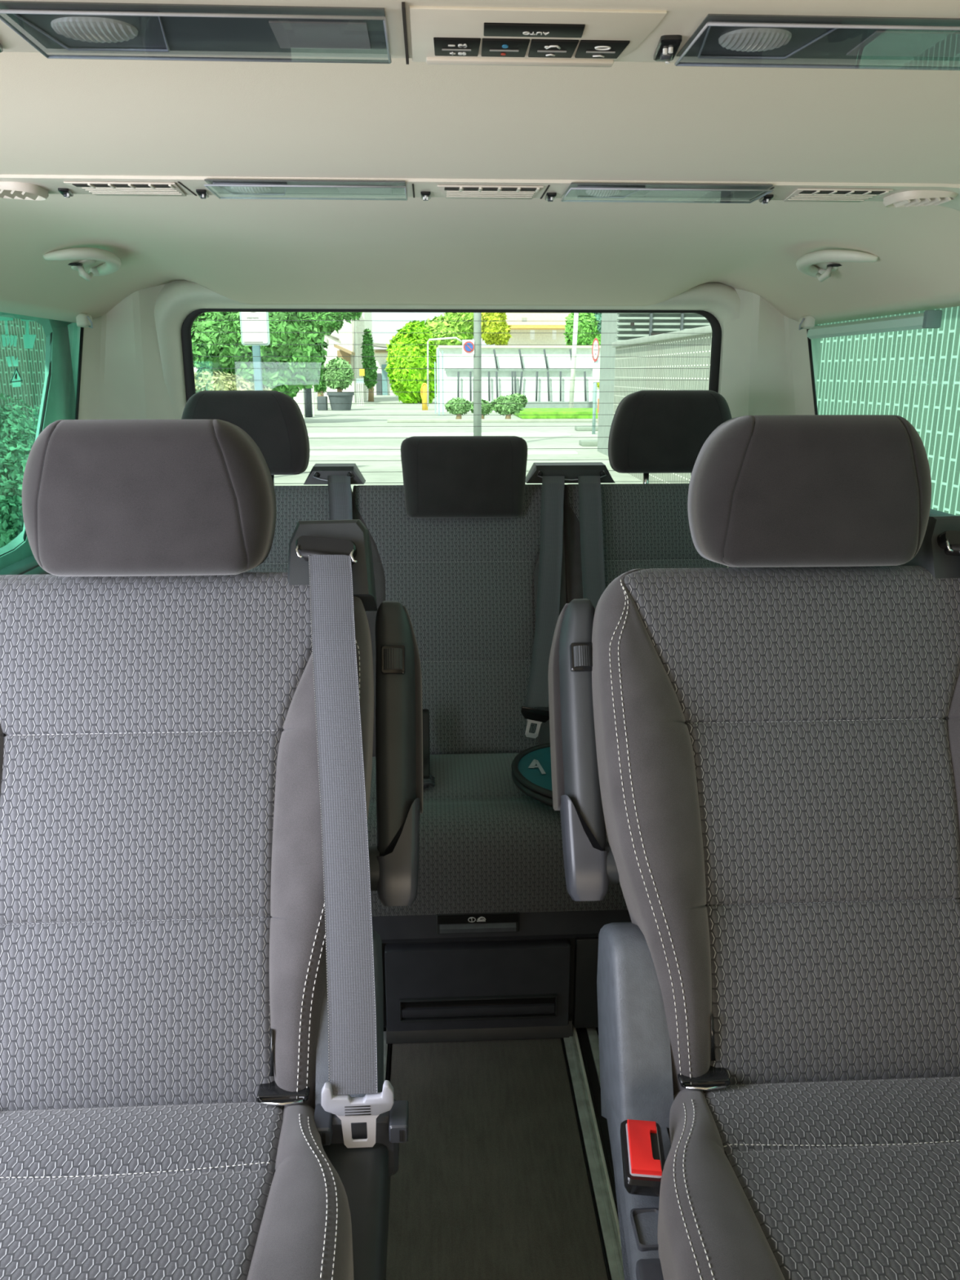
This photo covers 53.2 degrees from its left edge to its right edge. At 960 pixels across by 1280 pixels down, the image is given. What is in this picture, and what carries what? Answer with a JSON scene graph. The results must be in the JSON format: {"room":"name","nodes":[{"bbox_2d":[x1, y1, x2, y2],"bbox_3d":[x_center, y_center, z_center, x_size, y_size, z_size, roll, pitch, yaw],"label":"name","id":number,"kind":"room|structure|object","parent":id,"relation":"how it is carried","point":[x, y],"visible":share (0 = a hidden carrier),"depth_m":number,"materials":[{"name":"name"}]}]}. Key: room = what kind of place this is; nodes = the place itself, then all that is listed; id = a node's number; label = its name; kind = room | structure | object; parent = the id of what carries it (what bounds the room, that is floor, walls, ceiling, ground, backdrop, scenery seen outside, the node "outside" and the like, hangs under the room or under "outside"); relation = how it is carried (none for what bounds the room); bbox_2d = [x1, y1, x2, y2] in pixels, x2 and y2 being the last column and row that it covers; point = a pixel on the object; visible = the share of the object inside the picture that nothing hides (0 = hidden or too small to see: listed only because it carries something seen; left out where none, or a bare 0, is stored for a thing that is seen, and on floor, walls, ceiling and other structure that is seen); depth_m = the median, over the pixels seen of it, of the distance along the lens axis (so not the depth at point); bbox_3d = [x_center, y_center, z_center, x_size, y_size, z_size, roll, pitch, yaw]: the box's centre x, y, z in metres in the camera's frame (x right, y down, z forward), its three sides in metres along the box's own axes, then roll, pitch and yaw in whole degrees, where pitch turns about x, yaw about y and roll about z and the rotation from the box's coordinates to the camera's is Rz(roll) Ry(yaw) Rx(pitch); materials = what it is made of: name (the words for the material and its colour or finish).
{"room":"vehicle interior","nodes":[
{"label":"vehicle interior","id":0,"kind":"room"},
{"bbox_2d":[0,555,39,574],"bbox_3d":[-0.859,0.274,0.603,0.135,1.450,4.100,-1,16,-3],"label":"wall","id":1,"kind":"structure","parent":0,"point":[22,566],"depth_m":1.83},
{"bbox_2d":[22,565,51,574],"bbox_3d":[-0.814,0.243,1.854,0.075,0.741,1.320,-1,16,-3],"label":"trim","id":2,"kind":"structure","parent":1,"relation":"attached to","point":[37,571],"depth_m":1.82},
{"bbox_2d":[0,311,75,569],"bbox_3d":[-0.953,0.025,1.758,0.094,1.312,1.565,-1,16,-3],"label":"side window","id":3,"kind":"structure","parent":1,"relation":"in","point":[58,402],"depth_m":2.12,"materials":[{"name":"teal glass"}]},
{"bbox_2d":[0,315,35,386],"bbox_3d":[-0.950,-0.605,1.996,0.004,0.150,0.192,-1,16,-3],"label":"warning sticker","id":4,"kind":"object","parent":3,"relation":"attached to","point":[28,340],"visible":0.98,"depth_m":1.96,"materials":[{"name":"teal"}]},
{"bbox_2d":[75,327,84,419],"bbox_3d":[-0.868,-0.356,1.696,0.015,0.540,1.380,-1,16,-3],"label":"window","id":5,"kind":"structure","parent":1,"relation":"in","point":[82,331],"depth_m":2.12,"materials":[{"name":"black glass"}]},
{"bbox_2d":[67,284,174,419],"bbox_3d":[-0.830,-0.439,2.206,0.186,0.768,0.558,-1,16,-3],"label":"trim","id":6,"kind":"structure","parent":1,"relation":"attached to","point":[122,374],"depth_m":2.22,"materials":[{"name":"beige plastic"}]},
{"bbox_2d":[75,313,93,328],"bbox_3d":[-0.865,-0.702,2.111,0.030,0.031,0.052,-1,16,-3],"label":"hook","id":7,"kind":"object","parent":6,"relation":"attached to","point":[83,320],"visible":0.98,"depth_m":2.09,"materials":[{"name":"beige plastic"}]},
{"bbox_2d":[0,51,959,324],"bbox_3d":[0.026,-0.305,0.421,1.660,0.145,3.970,-1,16,-3],"label":"ceiling","id":8,"kind":"structure","parent":0,"point":[624,120],"depth_m":1.09,"materials":[{"name":"fabric"}]},
{"bbox_2d":[43,247,121,281],"bbox_3d":[-0.712,-0.682,1.749,0.114,0.045,0.262,-1,16,-3],"label":"handle","id":9,"kind":"object","parent":8,"relation":"attached to","point":[113,264],"visible":0.98,"depth_m":1.69,"materials":[{"name":"beige plastic"}]},
{"bbox_2d":[0,0,959,70],"bbox_3d":[0.014,-0.406,0.633,0.920,0.023,0.145,-1,16,-3],"label":"console","id":10,"kind":"object","parent":8,"relation":"attached to","point":[873,34],"visible":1,"depth_m":0.62,"materials":[{"name":"beige plastic"}]},
{"bbox_2d":[0,43,3,52],"bbox_3d":[-0.332,-0.404,0.642,0.014,0.007,0.045,-4,16,-14],"label":"switch","id":11,"kind":"object","parent":10,"relation":"attached to","point":[1,44],"depth_m":0.66,"materials":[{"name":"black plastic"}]},
{"bbox_2d":[0,0,391,63],"bbox_3d":[-0.179,-0.397,0.628,0.239,0.008,0.088,-1,16,-3],"label":"light","id":12,"kind":"object","parent":10,"relation":"on","point":[338,28],"depth_m":0.62,"materials":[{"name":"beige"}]},
{"bbox_2d":[653,35,682,63],"bbox_3d":[0.129,-0.407,0.660,0.018,0.011,0.045,-1,16,-3],"label":"switch","id":13,"kind":"object","parent":10,"relation":"attached to","point":[668,49],"depth_m":0.65,"materials":[{"name":"black plastic"}]},
{"bbox_2d":[674,13,959,70],"bbox_3d":[0.278,-0.402,0.647,0.275,0.008,0.083,-1,16,-3],"label":"ceiling panel","id":14,"kind":"object","parent":10,"relation":"on","point":[926,39],"depth_m":0.64,"materials":[{"name":"black"}]},
{"bbox_2d":[0,174,959,211],"bbox_3d":[-0.005,-0.555,1.199,1.420,0.061,0.121,-1,16,-3],"label":"ceiling vent panel","id":15,"kind":"object","parent":8,"relation":"attached to","point":[25,187],"visible":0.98,"depth_m":1.17,"materials":[{"name":"beige plastic"}]},
{"bbox_2d":[0,182,48,200],"bbox_3d":[-0.574,-0.553,1.170,0.080,0.023,0.074,-1,16,-3],"label":"round vent","id":16,"kind":"object","parent":15,"relation":"attached to","point":[38,191],"depth_m":1.16,"materials":[{"name":"beige plastic"}]},
{"bbox_2d":[57,187,73,197],"bbox_3d":[-0.515,-0.557,1.192,0.018,0.011,0.040,-1,16,-3],"label":"switch","id":17,"kind":"object","parent":15,"relation":"attached to","point":[66,192],"depth_m":1.18,"materials":[{"name":"black plastic"}]},
{"bbox_2d":[195,189,208,199],"bbox_3d":[-0.347,-0.559,1.200,0.016,0.011,0.040,-1,16,-3],"label":"switch","id":18,"kind":"object","parent":15,"relation":"attached to","point":[202,193],"depth_m":1.19,"materials":[{"name":"black plastic"}]},
{"bbox_2d":[204,178,407,199],"bbox_3d":[-0.208,-0.550,1.172,0.237,0.008,0.086,-1,16,-3],"label":"light","id":19,"kind":"object","parent":15,"relation":"on","point":[270,187],"depth_m":1.17,"materials":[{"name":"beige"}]},
{"bbox_2d":[420,191,431,200],"bbox_3d":[-0.069,-0.563,1.214,0.012,0.011,0.039,-1,16,-3],"label":"switch","id":20,"kind":"object","parent":15,"relation":"attached to","point":[425,195],"depth_m":1.20,"materials":[{"name":"black plastic"}]},
{"bbox_2d":[545,192,556,201],"bbox_3d":[0.090,-0.565,1.222,0.014,0.011,0.039,-1,16,-3],"label":"switch","id":21,"kind":"object","parent":15,"relation":"attached to","point":[549,197],"depth_m":1.21,"materials":[{"name":"black plastic"}]},
{"bbox_2d":[560,182,773,203],"bbox_3d":[0.229,-0.556,1.193,0.247,0.008,0.086,-1,16,-3],"label":"light","id":22,"kind":"object","parent":15,"relation":"on","point":[753,192],"depth_m":1.19,"materials":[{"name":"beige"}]},
{"bbox_2d":[759,194,773,204],"bbox_3d":[0.369,-0.569,1.235,0.018,0.011,0.040,-1,16,-3],"label":"switch","id":23,"kind":"object","parent":15,"relation":"attached to","point":[765,199],"depth_m":1.23,"materials":[{"name":"black plastic"}]},
{"bbox_2d":[883,190,958,207],"bbox_3d":[0.562,-0.568,1.224,0.080,0.023,0.074,-1,16,-3],"label":"round vent","id":24,"kind":"object","parent":15,"relation":"attached to","point":[895,198],"depth_m":1.21,"materials":[{"name":"beige plastic"}]},
{"bbox_2d":[795,249,878,281],"bbox_3d":[0.633,-0.679,1.742,0.102,0.043,0.248,-1,16,-3],"label":"handle","id":25,"kind":"object","parent":8,"relation":"attached to","point":[822,259],"visible":0.97,"depth_m":1.69,"materials":[{"name":"beige plastic"}]},
{"bbox_2d":[383,1021,603,1239],"bbox_3d":[0.023,0.939,0.833,1.720,0.046,4.100,-1,16,-3],"label":"floor","id":26,"kind":"structure","parent":0,"point":[384,1028],"depth_m":1.60,"materials":[{"name":"black rubber"}]},
{"bbox_2d":[383,1031,387,1082],"bbox_3d":[-0.130,0.858,1.023,0.010,0.008,1.325,-1,16,-3],"label":"floor strip","id":27,"kind":"object","parent":26,"relation":"on","point":[385,1046],"visible":0.1,"depth_m":1.60,"materials":[{"name":"metal"}]},
{"bbox_2d":[181,390,732,1044],"bbox_3d":[-0.033,0.085,1.807,1.289,1.067,0.656,-1,16,-3],"label":"bench","id":28,"kind":"object","parent":26,"relation":"on","point":[484,563],"visible":0.42,"depth_m":1.88,"materials":[{"name":"fabric"}]},
{"bbox_2d":[422,709,435,788],"bbox_3d":[-0.109,0.196,1.732,0.054,0.091,0.165,-1,16,-3],"label":"belt","id":29,"kind":"object","parent":28,"relation":"on","point":[428,779],"visible":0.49,"depth_m":1.77,"materials":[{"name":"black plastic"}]},
{"bbox_2d":[367,752,627,916],"bbox_3d":[-0.029,0.337,1.732,1.280,0.180,0.364,-1,16,-3],"label":"bench cushion","id":30,"kind":"object","parent":28,"relation":"on","point":[488,847],"depth_m":1.57,"materials":[{"name":"fabric"}]},
{"bbox_2d":[511,742,553,806],"bbox_3d":[0.189,0.234,1.667,0.268,0.038,0.258,-1,16,-3],"label":"sunshade","id":31,"kind":"object","parent":28,"relation":"on","point":[531,774],"visible":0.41,"depth_m":1.65,"materials":[{"name":"teal fabric"}]},
{"bbox_2d":[386,1037,610,1279],"bbox_3d":[0.022,0.842,1.079,0.296,0.008,1.225,-1,16,-3],"label":"floor mat","id":32,"kind":"object","parent":26,"relation":"on","point":[491,1180],"visible":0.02,"depth_m":1.37,"materials":[{"name":"black carpet"}]},
{"bbox_2d":[562,1023,624,1279],"bbox_3d":[0.204,0.852,1.039,0.060,0.011,1.325,-1,16,-3],"label":"rail","id":33,"kind":"object","parent":26,"relation":"on","point":[582,1048],"visible":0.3,"depth_m":1.44,"materials":[{"name":"metal"}]},
{"bbox_3d":[0.013,0.860,1.019,1.600,0.006,1.300,-1,16,-3],"label":"carpet","id":34,"kind":"object","parent":26,"relation":"on","visible":0},
{"bbox_2d":[0,419,422,1279],"bbox_3d":[-0.343,0.362,0.824,0.586,1.047,0.876,-1,16,-3],"label":"seat","id":35,"kind":"object","parent":34,"relation":"on","point":[193,1086],"visible":1,"depth_m":0.97,"materials":[{"name":"fabric"}]},
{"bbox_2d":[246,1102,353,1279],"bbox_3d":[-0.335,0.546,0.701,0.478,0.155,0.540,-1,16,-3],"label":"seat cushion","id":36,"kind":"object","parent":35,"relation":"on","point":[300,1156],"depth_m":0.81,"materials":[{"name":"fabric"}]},
{"bbox_2d":[547,414,959,1279],"bbox_3d":[0.382,0.351,0.858,0.560,1.050,0.876,-1,16,-3],"label":"seat","id":37,"kind":"object","parent":34,"relation":"on","point":[764,748],"visible":1,"depth_m":1.01,"materials":[{"name":"fabric"}]},
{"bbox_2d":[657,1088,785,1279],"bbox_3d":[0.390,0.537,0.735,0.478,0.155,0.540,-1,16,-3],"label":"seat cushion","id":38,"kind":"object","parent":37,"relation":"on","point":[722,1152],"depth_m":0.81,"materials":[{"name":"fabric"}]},
{"bbox_2d":[928,508,955,515],"bbox_3d":[0.904,0.250,0.688,0.135,1.450,4.100,-1,16,-3],"label":"wall","id":39,"kind":"structure","parent":0,"point":[932,512],"depth_m":1.69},
{"bbox_2d":[720,288,820,417],"bbox_3d":[0.703,-0.460,2.279,0.186,0.768,0.558,-1,16,-3],"label":"trim","id":40,"kind":"structure","parent":39,"relation":"attached to","point":[766,371],"depth_m":2.29,"materials":[{"name":"beige plastic"}]},
{"bbox_2d":[798,315,815,329],"bbox_3d":[0.739,-0.724,2.188,0.030,0.031,0.052,-1,16,-3],"label":"hook","id":41,"kind":"object","parent":40,"relation":"attached to","point":[806,322],"visible":0.98,"depth_m":2.17,"materials":[{"name":"beige plastic"}]},
{"bbox_2d":[806,328,817,414],"bbox_3d":[0.793,-0.384,1.742,0.015,0.512,1.320,-1,16,-3],"label":"window","id":42,"kind":"structure","parent":39,"relation":"in","point":[808,339],"depth_m":2.20,"materials":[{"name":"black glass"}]},
{"bbox_2d":[806,310,942,338],"bbox_3d":[0.765,-0.622,1.901,0.030,0.030,0.535,-1,16,-3],"label":"sunblind cassette","id":43,"kind":"object","parent":42,"relation":"attached to","point":[929,318],"visible":1,"depth_m":1.81,"materials":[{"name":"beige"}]},
{"bbox_2d":[797,565,888,567],"bbox_3d":[0.739,0.165,1.913,0.075,0.859,1.320,-1,16,-3],"label":"trim","id":44,"kind":"structure","parent":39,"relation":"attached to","point":[868,566],"depth_m":1.79,"materials":[{"name":"black plastic"}]},
{"bbox_3d":[-0.073,0.041,2.584,1.720,0.840,0.080,-1,16,-3],"label":"wall","id":45,"kind":"structure","parent":0,"visible":0},
{"bbox_2d":[154,280,740,419],"bbox_3d":[-0.060,-0.575,2.392,1.520,0.630,0.082,-1,16,-3],"label":"trim","id":46,"kind":"structure","parent":45,"relation":"attached to","point":[176,300],"depth_m":2.31,"materials":[{"name":"beige plastic"}]},
{"bbox_2d":[181,308,721,484],"bbox_3d":[-0.064,-0.593,2.420,1.420,0.570,0.010,-1,16,-3],"label":"window","id":47,"kind":"structure","parent":45,"relation":"in","point":[186,339],"depth_m":2.38,"materials":[{"name":"clear glass"}]},
{"label":"outside","id":48,"kind":"structure","parent":0,"visible":0},
{"bbox_2d":[274,388,643,491],"bbox_3d":[-2.685,-13.042,53.391,160.000,0.300,170.000,-1,16,-3],"label":"ground","id":49,"kind":"structure","parent":48,"point":[391,471],"depth_m":24.79,"materials":[{"name":"concrete"}]},
{"bbox_2d":[0,391,39,547],"bbox_3d":[-2.689,-0.583,5.107,1.443,1.497,0.822,-1,16,-3],"label":"hedge","id":50,"kind":"object","parent":49,"relation":"on","point":[17,437],"visible":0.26,"depth_m":4.82,"materials":[{"name":"green plant"}]},
{"bbox_2d":[0,318,45,424],"bbox_3d":[-6.002,-3.463,11.458,0.500,3.650,13.500,-1,16,-3],"label":"building","id":51,"kind":"structure","parent":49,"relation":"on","point":[31,362],"depth_m":12.15,"materials":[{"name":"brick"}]},
{"bbox_2d":[194,369,271,393],"bbox_3d":[-7.788,-7.213,28.682,3.194,1.686,0.806,-1,16,-3],"label":"hedge","id":52,"kind":"object","parent":49,"relation":"on","point":[204,380],"visible":0.27,"depth_m":28.36,"materials":[{"name":"green plant"}]},
{"bbox_2d":[193,367,315,418],"bbox_3d":[-8.466,-9.905,37.071,6.548,2.376,2.101,12,20,37],"label":"wall","id":53,"kind":"structure","parent":49,"relation":"on","point":[305,397],"depth_m":35.59,"materials":[{"name":"white paint"}]},
{"bbox_2d":[239,311,270,390],"bbox_3d":[-3.324,-3.794,14.390,0.415,2.722,0.105,-1,16,-3],"label":"sign board","id":54,"kind":"object","parent":49,"relation":"on","point":[255,340],"visible":0.56,"depth_m":14.16,"materials":[{"name":"white metal"}]},
{"bbox_2d":[191,311,362,398],"bbox_3d":[-6.587,-9.022,30.224,5.898,4.346,2.057,-1,16,-3],"label":"tree","id":55,"kind":"object","parent":49,"relation":"on","point":[209,338],"visible":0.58,"depth_m":29.75,"materials":[{"name":"green plant"}]},
{"bbox_2d":[314,367,327,408],"bbox_3d":[-7.385,-11.671,44.102,0.901,2.037,0.746,-1,16,-3],"label":"shrub","id":56,"kind":"object","parent":49,"relation":"on","point":[320,387],"visible":0.33,"depth_m":44.01,"materials":[{"name":"green plant"}]},
{"bbox_2d":[316,395,328,410],"bbox_3d":[-6.991,-10.502,42.547,0.400,0.600,0.600,-1,16,-3],"label":"planter box","id":57,"kind":"object","parent":49,"relation":"on","point":[320,399],"visible":0.94,"depth_m":42.27,"materials":[{"name":"grey concrete"}]},
{"bbox_2d":[326,391,354,410],"bbox_3d":[-6.164,-10.573,42.467,1.200,0.780,1.200,-1,16,-3],"label":"plant pot","id":58,"kind":"object","parent":49,"relation":"on","point":[334,397],"visible":1,"depth_m":42.10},
{"bbox_2d":[322,356,355,392],"bbox_3d":[-6.231,-11.271,42.159,1.502,2.300,0.994,-1,16,-3],"label":"bush","id":59,"kind":"object","parent":58,"relation":"in","point":[338,379],"visible":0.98,"depth_m":41.84,"materials":[{"name":"green plant"}]},
{"bbox_2d":[320,312,372,402],"bbox_3d":[-8.133,-17.974,57.716,2.495,6.893,14.500,-1,16,-3],"label":"house","id":60,"kind":"structure","parent":49,"relation":"on","point":[338,346],"depth_m":53.44,"materials":[{"name":"white paint"}]},
{"bbox_2d":[337,350,350,364],"bbox_3d":[-7.578,-15.710,53.375,0.708,0.779,0.080,-1,16,-3],"label":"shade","id":61,"kind":"object","parent":60,"relation":"hanging from","point":[340,353],"depth_m":53.31,"materials":[{"name":"brown fabric"}]},
{"bbox_2d":[355,378,364,405],"bbox_3d":[-6.023,-12.470,48.255,0.372,1.342,0.140,-1,16,-3],"label":"garden chair","id":62,"kind":"object","parent":49,"relation":"on","point":[358,381],"visible":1,"depth_m":48.16,"materials":[{"name":"white plastic"}]},
{"bbox_2d":[359,368,364,404],"bbox_3d":[-6.148,-13.251,50.193,0.251,1.812,0.300,-1,16,-3],"label":"sign","id":63,"kind":"object","parent":49,"relation":"on","point":[362,371],"visible":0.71,"depth_m":49.88,"materials":[{"name":"yellow metal"}]},
{"bbox_2d":[360,328,378,401],"bbox_3d":[-6.379,-15.909,55.444,1.054,4.138,0.766,-1,16,-3],"label":"cypress","id":64,"kind":"object","parent":49,"relation":"on","point":[370,377],"visible":0.96,"depth_m":55.31,"materials":[{"name":"green plant"}]},
{"bbox_2d":[373,342,395,395],"bbox_3d":[-7.152,-20.848,73.854,2.415,3.807,8.000,-1,16,-3],"label":"building","id":65,"kind":"structure","parent":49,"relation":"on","point":[382,387],"depth_m":72.77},
{"bbox_2d":[384,319,436,403],"bbox_3d":[-3.602,-14.892,51.592,3.166,4.549,2.041,-1,16,-3],"label":"tree","id":66,"kind":"object","parent":49,"relation":"on","point":[406,384],"visible":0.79,"depth_m":51.06,"materials":[{"name":"green plant"}]},
{"bbox_2d":[420,382,429,410],"bbox_3d":[-2.454,-10.830,42.639,0.382,1.182,0.252,-1,16,-3],"label":"fire hydrant","id":67,"kind":"object","parent":49,"relation":"on","point":[424,387],"visible":0.79,"depth_m":42.53,"materials":[{"name":"yellow metal"}]},
{"bbox_2d":[307,432,570,435],"bbox_3d":[-7.433,-5.361,25.092,19.600,0.020,0.900,-1,16,-3],"label":"road marking","id":68,"kind":"object","parent":49,"relation":"on","point":[438,433],"visible":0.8,"depth_m":25.13,"materials":[{"name":"white paint"}]},
{"bbox_2d":[309,450,577,454],"bbox_3d":[-6.475,-3.714,19.156,16.900,0.020,0.500,-1,16,-3],"label":"road marking","id":69,"kind":"object","parent":49,"relation":"on","point":[571,451],"visible":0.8,"depth_m":19.38,"materials":[{"name":"white paint"}]},
{"bbox_2d":[426,337,462,406],"bbox_3d":[-1.322,-9.960,35.614,1.325,2.488,0.068,-1,16,-3],"label":"frame","id":70,"kind":"object","parent":49,"relation":"on","point":[446,338],"visible":0.99,"depth_m":35.38,"materials":[{"name":"white metal"}]},
{"bbox_2d":[424,312,473,355],"bbox_3d":[-1.653,-17.824,59.167,4.691,5.835,1.863,-1,16,-3],"label":"tree","id":71,"kind":"object","parent":49,"relation":"on","point":[450,322],"visible":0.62,"depth_m":58.33,"materials":[{"name":"green plant"}]},
{"bbox_2d":[444,397,471,418],"bbox_3d":[-0.754,-7.982,33.013,0.992,0.865,0.507,-1,16,-3],"label":"shrub","id":72,"kind":"object","parent":49,"relation":"on","point":[455,409],"visible":0.94,"depth_m":32.92,"materials":[{"name":"green plant"}]},
{"bbox_2d":[473,312,481,435],"bbox_3d":[-0.054,-6.847,19.918,0.259,5.650,0.258,-1,16,-3],"label":"lamp post","id":73,"kind":"object","parent":49,"relation":"on","point":[477,316],"visible":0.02,"depth_m":20.21,"materials":[{"name":"grey metal"}]},
{"bbox_2d":[462,339,474,354],"bbox_3d":[-0.244,-6.112,20.000,0.253,0.291,0.040,-1,16,-3],"label":"no parking sign","id":74,"kind":"object","parent":73,"relation":"attached to","point":[466,349],"visible":0.97,"depth_m":19.99,"materials":[{"name":"blue metal"}]},
{"bbox_2d":[470,399,492,418],"bbox_3d":[0.046,-8.067,33.549,0.910,0.746,0.471,-1,16,-3],"label":"shrub","id":75,"kind":"object","parent":49,"relation":"on","point":[486,407],"visible":0.43,"depth_m":33.47,"materials":[{"name":"green plant"}]},
{"bbox_2d":[386,418,597,422],"bbox_3d":[4.664,-7.380,32.223,15.500,0.100,0.300,-1,16,-3],"label":"kerb","id":76,"kind":"object","parent":49,"relation":"on","point":[420,420],"visible":0.45,"depth_m":31.90,"materials":[{"name":"grey concrete"}]},
{"bbox_2d":[480,312,511,344],"bbox_3d":[0.854,-17.471,57.403,2.205,6.099,1.432,-1,16,-3],"label":"tree","id":77,"kind":"object","parent":49,"relation":"on","point":[495,328],"visible":0.62,"depth_m":56.80,"materials":[{"name":"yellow plant"}]},
{"bbox_2d":[489,392,528,418],"bbox_3d":[1.012,-8.047,33.059,1.322,0.963,0.563,-1,16,-3],"label":"shrub","id":78,"kind":"object","parent":49,"relation":"on","point":[507,405],"visible":1,"depth_m":32.95,"materials":[{"name":"green plant"}]},
{"bbox_2d":[434,345,600,414],"bbox_3d":[1.822,-10.937,40.181,7.462,2.703,7.000,-1,16,-3],"label":"building","id":79,"kind":"structure","parent":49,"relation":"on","point":[539,393],"depth_m":40.54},
{"bbox_2d":[505,312,571,344],"bbox_3d":[5.199,-29.637,93.822,7.692,10.073,10.100,-1,16,-3],"label":"house","id":80,"kind":"structure","parent":49,"relation":"on","point":[522,332],"depth_m":90.67,"materials":[{"name":"beige paint"}]},
{"bbox_2d":[513,408,597,418],"bbox_3d":[3.061,-8.568,36.226,3.336,0.250,4.000,-1,16,-3],"label":"grass strip","id":81,"kind":"object","parent":49,"relation":"on","point":[528,413],"visible":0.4,"depth_m":34.32,"materials":[{"name":"green plant"}]},
{"bbox_2d":[568,312,578,408],"bbox_3d":[3.789,-11.789,38.487,0.356,5.256,0.198,-1,16,-3],"label":"pole","id":82,"kind":"object","parent":49,"relation":"on","point":[575,314],"visible":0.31,"depth_m":38.56,"materials":[{"name":"white metal"}]},
{"bbox_2d":[563,312,600,344],"bbox_3d":[6.747,-18.411,61.528,2.886,5.706,1.660,-1,16,-3],"label":"tree","id":83,"kind":"object","parent":49,"relation":"on","point":[588,331],"visible":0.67,"depth_m":60.80,"materials":[{"name":"green plant"}]},
{"bbox_2d":[574,426,598,431],"bbox_3d":[3.123,-6.021,27.304,0.788,0.110,0.500,-1,16,-3],"label":"concrete block","id":84,"kind":"object","parent":49,"relation":"on","point":[576,428],"visible":0.56,"depth_m":27.06,"materials":[{"name":"grey concrete"}]},
{"bbox_2d":[578,440,597,446],"bbox_3d":[2.518,-4.436,21.589,0.508,0.110,0.500,-1,16,-3],"label":"concrete block","id":85,"kind":"object","parent":49,"relation":"on","point":[583,442],"visible":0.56,"depth_m":21.35,"materials":[{"name":"grey concrete"}]},
{"bbox_2d":[591,337,599,434],"bbox_3d":[3.036,-6.699,25.352,0.223,2.462,0.114,-1,16,-3],"label":"post","id":86,"kind":"object","parent":49,"relation":"on","point":[595,348],"visible":0.98,"depth_m":25.23,"materials":[{"name":"grey metal"}]},
{"bbox_2d":[593,312,601,333],"bbox_3d":[8.297,-19.223,63.432,2.826,6.253,1.988,-1,16,-3],"label":"tree","id":87,"kind":"object","parent":49,"relation":"on","point":[598,315],"visible":0.04,"depth_m":62.41,"materials":[{"name":"green plant"}]},
{"bbox_2d":[597,398,599,424],"bbox_3d":[2.559,-4.594,20.329,0.167,1.089,0.129,-1,16,-3],"label":"barrier","id":88,"kind":"object","parent":49,"relation":"on","point":[597,398],"visible":0.12,"depth_m":20.18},
{"bbox_2d":[597,312,710,456],"bbox_3d":[5.492,-5.664,18.600,6.089,4.075,2.120,-1,16,-3],"label":"building","id":89,"kind":"structure","parent":49,"relation":"on","point":[611,331],"depth_m":18.04,"materials":[{"name":"grey"}]},
{"bbox_2d":[611,306,959,515],"bbox_3d":[2.974,-1.543,7.492,0.520,2.070,18.950,-1,16,-3],"label":"brick wall","id":90,"kind":"structure","parent":49,"relation":"on","point":[913,375],"depth_m":6.74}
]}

